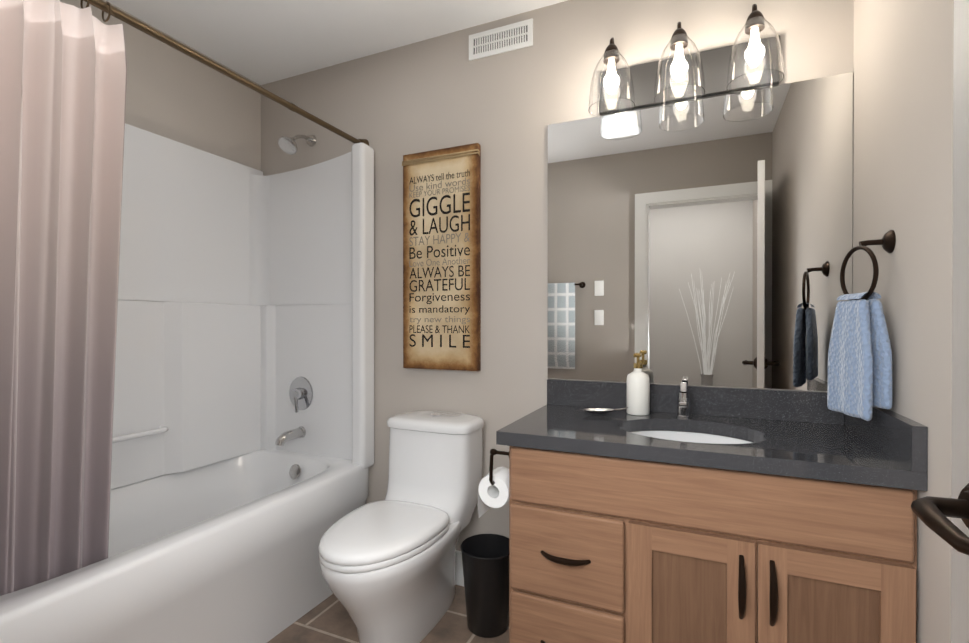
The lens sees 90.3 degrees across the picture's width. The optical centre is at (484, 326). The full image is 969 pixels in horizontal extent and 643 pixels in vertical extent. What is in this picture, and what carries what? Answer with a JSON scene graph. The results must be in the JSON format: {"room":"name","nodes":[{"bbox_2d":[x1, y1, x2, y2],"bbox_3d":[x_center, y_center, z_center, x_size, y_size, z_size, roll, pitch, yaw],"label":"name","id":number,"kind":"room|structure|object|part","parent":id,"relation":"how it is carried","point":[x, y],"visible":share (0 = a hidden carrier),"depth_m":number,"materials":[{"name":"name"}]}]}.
{"room":"bathroom","nodes":[
{"label":"bathroom","id":0,"kind":"room"},
{"bbox_2d":[60,0,260,170],"bbox_3d":[-1.905,-0.079,1.165,0.100,2.440,3.210,0,0,24],"label":"wall","id":1,"kind":"structure","parent":0,"point":[176,95],"depth_m":2.23,"materials":[{"name":"paint"}]},
{"bbox_2d":[106,0,567,84],"bbox_3d":[-0.641,-1.327,0.654,2.820,0.060,3.310,0,0,24],"label":"ceiling","id":2,"kind":"structure","parent":0,"point":[261,42],"depth_m":2.08,"materials":[{"name":"white paint"}]},
{"bbox_2d":[267,585,508,642],"bbox_3d":[-0.641,1.173,0.666,2.820,0.060,3.310,0,0,24],"label":"floor","id":3,"kind":"structure","parent":0,"point":[328,620],"depth_m":1.82,"materials":[{"name":"tile"}]},
{"bbox_2d":[0,0,373,642],"bbox_3d":[-1.178,0.080,1.744,0.758,2.115,1.562,0,0,24],"label":"shower","id":4,"kind":"object","parent":3,"relation":"on","point":[186,393],"visible":0.98,"depth_m":1.84,"materials":[{"name":"white plastic"}]},
{"bbox_2d":[0,449,368,642],"bbox_3d":[-1.178,0.888,1.747,0.758,0.500,1.555,0,0,24],"label":"tub","id":5,"kind":"object","parent":4,"relation":"in","point":[224,549],"depth_m":1.67,"materials":[{"name":"white ceramic"}]},
{"bbox_3d":[-0.900,-0.874,1.616,0.025,0.025,1.562,0,0,24],"label":"rod rail","id":6,"kind":"part","parent":4,"relation":"part of","materials":[{"name":"brown metal"}]},
{"bbox_3d":[-0.955,0.538,2.351,0.048,0.064,0.153,0,0,24],"label":"spout","id":7,"kind":"part","parent":4,"relation":"part of","materials":[{"name":"silver metal"}]},
{"bbox_3d":[-0.921,0.704,2.342,0.072,0.069,0.026,0,0,24],"label":"overflow plate","id":8,"kind":"part","parent":4,"relation":"part of","materials":[{"name":"silver metal"}]},
{"bbox_2d":[289,377,312,412],"bbox_3d":[-0.934,0.335,2.396,0.153,0.171,0.061,0,0,24],"label":"shower valve","id":9,"kind":"object","parent":4,"relation":"on","point":[300,388],"depth_m":2.40,"materials":[{"name":"silver metal"}]},
{"bbox_3d":[-0.908,-0.935,2.402,0.018,0.053,0.128,0,0,24],"label":"shower head arm","id":10,"kind":"part","parent":4,"relation":"part of"},
{"bbox_2d":[319,410,483,642],"bbox_3d":[-0.310,0.754,1.796,0.396,0.768,0.732,0,0,24],"label":"toilet","id":11,"kind":"object","parent":3,"relation":"on","point":[388,567],"visible":1,"depth_m":1.74,"materials":[{"name":"white ceramic"}]},
{"bbox_3d":[-0.361,0.734,1.680,0.374,0.020,0.475,0,0,24],"label":"seat","id":12,"kind":"part","parent":11,"relation":"part of","materials":[{"name":"white ceramic"}]},
{"bbox_3d":[-0.361,0.703,1.679,0.376,0.038,0.477,0,0,24],"label":"lid","id":13,"kind":"part","parent":11,"relation":"part of","materials":[{"name":"white ceramic"}]},
{"bbox_3d":[-0.310,0.942,1.798,0.380,0.392,0.720,0,0,24],"label":"bowl","id":14,"kind":"part","parent":11,"relation":"part of","materials":[{"name":"white ceramic"}]},
{"bbox_3d":[-0.239,0.609,1.956,0.380,0.375,0.380,0,0,24],"label":"tank","id":15,"kind":"part","parent":11,"relation":"part of","materials":[{"name":"white ceramic"}]},
{"bbox_2d":[460,534,508,637],"bbox_3d":[0.013,0.985,1.835,0.210,0.306,0.210,0,0,24],"label":"trash can","id":16,"kind":"object","parent":3,"relation":"on","point":[485,560],"visible":0.92,"depth_m":1.76,"materials":[{"name":"black plastic"}]},
{"bbox_2d":[478,353,927,642],"bbox_3d":[0.559,0.617,1.518,1.115,1.044,0.569,0,0,24],"label":"bathroom vanity","id":17,"kind":"object","parent":3,"relation":"on","point":[642,509],"visible":1,"depth_m":1.28,"materials":[{"name":"wood"},{"name":"dark grey stone"},{"name":"dark bronze metal"}]},
{"bbox_3d":[0.227,0.665,1.378,0.147,0.018,0.042,0,0,24],"label":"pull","id":18,"kind":"part","parent":17,"relation":"part of","materials":[{"name":"black metal"}]},
{"bbox_3d":[0.234,0.929,1.403,0.337,0.250,0.020,0,0,24],"label":"drawer","id":19,"kind":"part","parent":17,"relation":"part of","materials":[{"name":"brown wood"}]},
{"bbox_3d":[0.234,0.666,1.402,0.337,0.257,0.020,0,0,24],"label":"drawer","id":20,"kind":"part","parent":17,"relation":"part of","materials":[{"name":"brown wood"}]},
{"bbox_3d":[0.539,0.797,1.273,0.181,0.393,0.010,0,0,24],"label":"door panel","id":21,"kind":"part","parent":17,"relation":"part of","materials":[{"name":"brown wood"}]},
{"bbox_2d":[496,404,927,490],"bbox_3d":[0.610,0.334,1.501,1.009,0.040,0.557,0,0,24],"label":"countertop","id":22,"kind":"structure","parent":17,"relation":"on","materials":[{"name":"stone"}]},
{"bbox_2d":[631,430,752,443],"bbox_3d":[0.623,0.431,1.470,0.441,0.150,0.348,0,0,24],"label":"basin","id":23,"kind":"object","parent":22,"relation":"in","point":[676,435],"depth_m":1.61,"materials":[{"name":"white ceramic"}]},
{"bbox_3d":[0.638,0.653,1.196,0.017,0.162,0.043,0,0,24],"label":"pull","id":24,"kind":"part","parent":17,"relation":"part of","materials":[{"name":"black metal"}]},
{"bbox_3d":[0.700,0.653,1.168,0.017,0.162,0.043,0,0,24],"label":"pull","id":25,"kind":"part","parent":17,"relation":"part of","materials":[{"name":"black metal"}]},
{"bbox_3d":[0.824,0.797,1.147,0.182,0.393,0.010,0,0,24],"label":"door panel","id":26,"kind":"part","parent":17,"relation":"part of","materials":[{"name":"brown wood"}]},
{"bbox_2d":[261,0,853,550],"bbox_3d":[0.008,-0.084,2.128,2.820,2.440,0.100,0,0,24],"label":"wall","id":27,"kind":"structure","parent":0,"point":[505,110],"depth_m":2.05,"materials":[{"name":"paint"}]},
{"bbox_2d":[402,143,480,370],"bbox_3d":[-0.196,-0.297,2.141,0.386,0.973,0.038,0,0,24],"label":"sign","id":28,"kind":"object","parent":27,"relation":"attached to","point":[441,259],"visible":1,"depth_m":2.12,"materials":[{"name":"fabric"}]},
{"bbox_2d":[456,551,463,586],"bbox_3d":[-0.116,1.064,2.126,0.868,0.145,0.014,0,0,24],"label":"baseboard","id":29,"kind":"structure","parent":27,"relation":"attached to","point":[459,575],"depth_m":2.12,"materials":[{"name":"white"}]},
{"bbox_2d":[469,18,532,60],"bbox_3d":[0.066,-1.212,2.038,0.290,0.108,0.008,0,0,24],"label":"air vent","id":30,"kind":"object","parent":27,"relation":"in","point":[503,39],"visible":1,"depth_m":2.03,"materials":[{"name":"white metal"}]},
{"bbox_2d":[588,4,783,117],"bbox_3d":[0.674,-0.917,1.661,0.618,0.261,0.206,0,0,24],"label":"sconce","id":31,"kind":"object","parent":27,"relation":"attached to","point":[683,70],"visible":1,"depth_m":1.64,"materials":[{"name":"black"}]},
{"bbox_3d":[0.457,-0.885,1.734,0.162,0.197,0.162,0,0,24],"label":"lamp shade","id":32,"kind":"part","parent":31,"relation":"part of","materials":[{"name":"clear glass"}]},
{"bbox_2d":[605,44,618,50],"bbox_3d":[0.457,-0.986,1.734,0.056,0.057,0.056,0,0,24],"label":"socket","id":33,"kind":"object","parent":31,"relation":"attached to","point":[611,47],"depth_m":1.71,"materials":[{"name":"brown metal"}]},
{"bbox_2d":[671,28,686,37],"bbox_3d":[0.663,-0.985,1.642,0.056,0.057,0.056,0,0,24],"label":"socket","id":34,"kind":"object","parent":31,"relation":"attached to","point":[679,32],"depth_m":1.62,"materials":[{"name":"brown metal"}]},
{"bbox_3d":[0.663,-0.885,1.643,0.162,0.197,0.162,0,0,24],"label":"lamp shade","id":35,"kind":"part","parent":31,"relation":"part of","materials":[{"name":"clear glass"}]},
{"bbox_3d":[0.719,-0.899,1.741,0.600,0.157,0.024,0,0,24],"label":"plate","id":36,"kind":"part","parent":31,"relation":"part of","materials":[{"name":"black"}]},
{"bbox_3d":[0.891,-0.990,1.597,0.012,0.116,0.116,0,0,24],"label":"arm","id":37,"kind":"part","parent":31,"relation":"part of"},
{"bbox_2d":[746,10,763,20],"bbox_3d":[0.870,-0.985,1.551,0.056,0.057,0.056,0,0,24],"label":"socket","id":38,"kind":"object","parent":31,"relation":"attached to","point":[755,15],"depth_m":1.53,"materials":[{"name":"brown metal"}]},
{"bbox_3d":[0.870,-0.885,1.551,0.162,0.197,0.162,0,0,24],"label":"lamp shade","id":39,"kind":"part","parent":31,"relation":"part of","materials":[{"name":"clear glass"}]},
{"bbox_2d":[547,379,843,424],"bbox_3d":[0.705,0.263,1.749,0.982,0.100,0.025,0,0,24],"label":"backsplash","id":40,"kind":"structure","parent":27,"relation":"attached to","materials":[{"name":"stone"}]},
{"bbox_2d":[548,72,852,390],"bbox_3d":[0.720,-0.304,1.754,1.011,1.027,0.006,0,0,24],"label":"mirror","id":41,"kind":"object","parent":27,"relation":"attached to","point":[707,241],"visible":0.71,"depth_m":1.72,"materials":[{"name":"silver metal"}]},
{"bbox_2d":[853,0,953,642],"bbox_3d":[0.582,-0.074,0.064,0.100,2.440,3.210,0,0,24],"label":"wall","id":42,"kind":"structure","parent":0,"point":[903,124],"depth_m":1.10,"materials":[{"name":"paint"}]},
{"bbox_2d":[827,230,895,420],"bbox_3d":[0.992,-0.008,1.266,0.123,0.484,0.180,0,0,24],"label":"towel ring","id":43,"kind":"object","parent":42,"relation":"attached to","point":[859,369],"visible":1,"depth_m":1.23,"materials":[{"name":"brown metal"}]},
{"bbox_2d":[827,292,891,420],"bbox_3d":[0.984,0.073,1.270,0.109,0.325,0.188,0,0,24],"label":"towel","id":44,"kind":"object","parent":43,"relation":"hanging from","point":[859,353],"depth_m":1.23,"materials":[{"name":"blue fabric"}]},
{"bbox_3d":[1.010,-0.217,1.257,0.053,0.020,0.018,0,0,24],"label":"post","id":45,"kind":"part","parent":43,"relation":"part of","materials":[{"name":"brown metal"}]},
{"bbox_2d":[951,0,968,642],"bbox_3d":[0.491,0.124,0.248,0.035,2.025,0.755,0,0,18],"label":"door","id":46,"kind":"structure","parent":42,"relation":"in","point":[960,469],"depth_m":0.59,"materials":[{"name":"white paint"}]},
{"bbox_2d":[958,483,968,528],"bbox_3d":[0.564,0.211,0.553,0.017,0.066,0.066,0,0,18],"label":"rose","id":47,"kind":"object","parent":46,"relation":"attached to","point":[964,493],"visible":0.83,"depth_m":0.56,"materials":[{"name":"brown metal"}]},
{"bbox_2d":[911,496,968,554],"bbox_3d":[0.509,0.215,0.511,0.061,0.032,0.143,0,0,24],"label":"door lever","id":48,"kind":"object","parent":47,"relation":"attached to","point":[932,513],"visible":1,"depth_m":0.54,"materials":[{"name":"brown metal"}]}
]}

